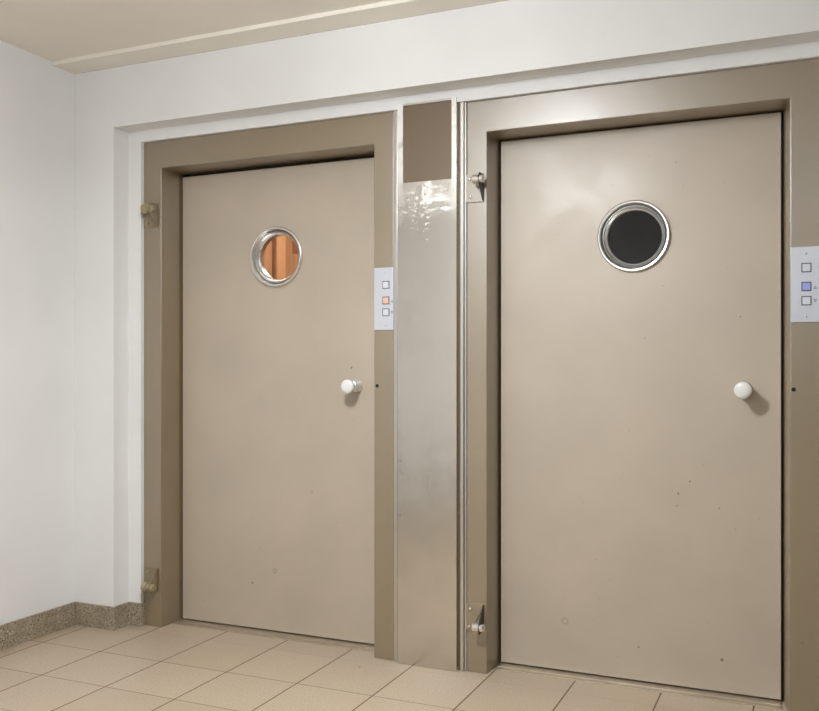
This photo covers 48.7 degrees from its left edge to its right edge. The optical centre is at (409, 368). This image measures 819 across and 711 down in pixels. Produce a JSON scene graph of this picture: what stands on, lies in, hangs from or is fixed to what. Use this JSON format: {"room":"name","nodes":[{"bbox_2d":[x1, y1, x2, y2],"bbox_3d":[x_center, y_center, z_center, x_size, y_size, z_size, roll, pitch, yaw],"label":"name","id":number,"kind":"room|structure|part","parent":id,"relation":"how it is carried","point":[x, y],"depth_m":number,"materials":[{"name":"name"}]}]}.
{"room":"elevator lobby","nodes":[
{"label":"elevator lobby","id":0,"kind":"room"},
{"bbox_2d":[0,40,79,624],"bbox_3d":[-2.087,-0.094,2.872,0.100,2.488,3.340,0,0,24],"label":"wall","id":1,"kind":"structure","parent":0,"point":[37,97],"depth_m":3.87,"materials":[{"name":"white paint"}]},
{"bbox_2d":[0,602,74,650],"bbox_3d":[-2.087,1.099,2.735,0.012,0.102,2.888,0,0,24],"label":"baseboard","id":2,"kind":"structure","parent":1,"relation":"attached to","point":[28,628],"depth_m":3.85,"materials":[{"name":"stone"}]},
{"bbox_2d":[0,0,388,60],"bbox_3d":[-0.683,-1.388,0.356,4.700,0.100,5.868,0,0,24],"label":"ceiling","id":3,"kind":"structure","parent":0,"point":[52,30],"depth_m":3.46,"materials":[{"name":"paint"}]},
{"bbox_2d":[0,623,786,710],"bbox_3d":[-0.532,1.210,0.700,4.700,0.120,6.620,0,0,24],"label":"floor","id":4,"kind":"structure","parent":0,"point":[170,667],"depth_m":3.34,"materials":[{"name":"beige tile"}]},
{"bbox_2d":[75,0,818,606],"bbox_3d":[0.668,-0.085,3.296,4.600,2.471,0.340,0,0,24],"label":"wall","id":5,"kind":"structure","parent":0,"point":[508,48],"depth_m":3.70,"materials":[{"name":"white paint"}]},
{"bbox_2d":[75,602,144,630],"bbox_3d":[-1.347,1.099,4.016,0.324,0.102,0.102,0,0,0],"label":"baseboard","id":6,"kind":"structure","parent":5,"relation":"attached to","point":[128,613],"depth_m":4.02,"materials":[{"name":"stone"}]},
{"bbox_2d":[140,112,393,659],"bbox_3d":[-0.595,0.070,3.877,1.234,2.159,0.287,0,0,24],"label":"door","id":7,"kind":"structure","parent":5,"relation":"in","point":[269,376],"depth_m":3.93,"materials":[{"name":"beige paint"}]},
{"bbox_3d":[-0.571,1.147,3.918,1.043,0.005,0.121,0,0,24],"label":"sill","id":8,"kind":"part","parent":7,"relation":"part of","materials":[{"name":"tile"}]},
{"bbox_3d":[-0.567,-0.483,3.954,0.207,0.207,0.006,0,0,24],"label":"porthole glass","id":9,"kind":"part","parent":7,"relation":"part of","materials":[{"name":"orange"}]},
{"bbox_3d":[-0.244,0.075,3.719,0.059,0.059,0.070,0,0,24],"label":"knob","id":10,"kind":"part","parent":7,"relation":"part of","materials":[{"name":"white plastic"}]},
{"bbox_3d":[-0.101,-0.273,3.570,0.084,0.247,0.007,0,0,24],"label":"call panel","id":11,"kind":"part","parent":7,"relation":"part of","materials":[{"name":"silver metal"}]},
{"bbox_2d":[53,0,504,73],"bbox_3d":[0.573,-1.379,3.080,4.600,0.117,0.132,0,0,24],"label":"trim","id":12,"kind":"structure","parent":5,"relation":"attached to","point":[391,9],"depth_m":3.56,"materials":[{"name":"paint"}]},
{"bbox_2d":[394,97,466,671],"bbox_3d":[0.074,0.061,3.485,0.301,2.175,0.025,0,0,24],"label":"steel column cover","id":13,"kind":"structure","parent":5,"relation":"attached to","point":[430,137],"depth_m":3.47,"materials":[{"name":"silver metal"}]},
{"bbox_2d":[466,58,818,710],"bbox_3d":[0.814,0.070,3.258,1.236,2.159,0.283,0,0,24],"label":"door","id":14,"kind":"structure","parent":5,"relation":"in","point":[643,388],"depth_m":3.28,"materials":[{"name":"beige paint"}]},
{"bbox_3d":[0.830,-0.483,3.337,0.207,0.207,0.006,0,0,24],"label":"porthole glass","id":15,"kind":"part","parent":14,"relation":"part of","materials":[{"name":"black glass"}]},
{"bbox_3d":[0.811,1.147,3.308,1.019,0.006,0.121,0,0,24],"label":"sill","id":16,"kind":"part","parent":14,"relation":"part of","materials":[{"name":"tile"}]},
{"bbox_3d":[1.146,0.075,3.106,0.059,0.059,0.070,0,0,24],"label":"knob","id":17,"kind":"part","parent":14,"relation":"part of","materials":[{"name":"white plastic"}]},
{"bbox_3d":[1.294,-0.273,2.955,0.092,0.247,0.007,0,0,24],"label":"call panel","id":18,"kind":"part","parent":14,"relation":"part of","materials":[{"name":"silver metal"}]}
]}

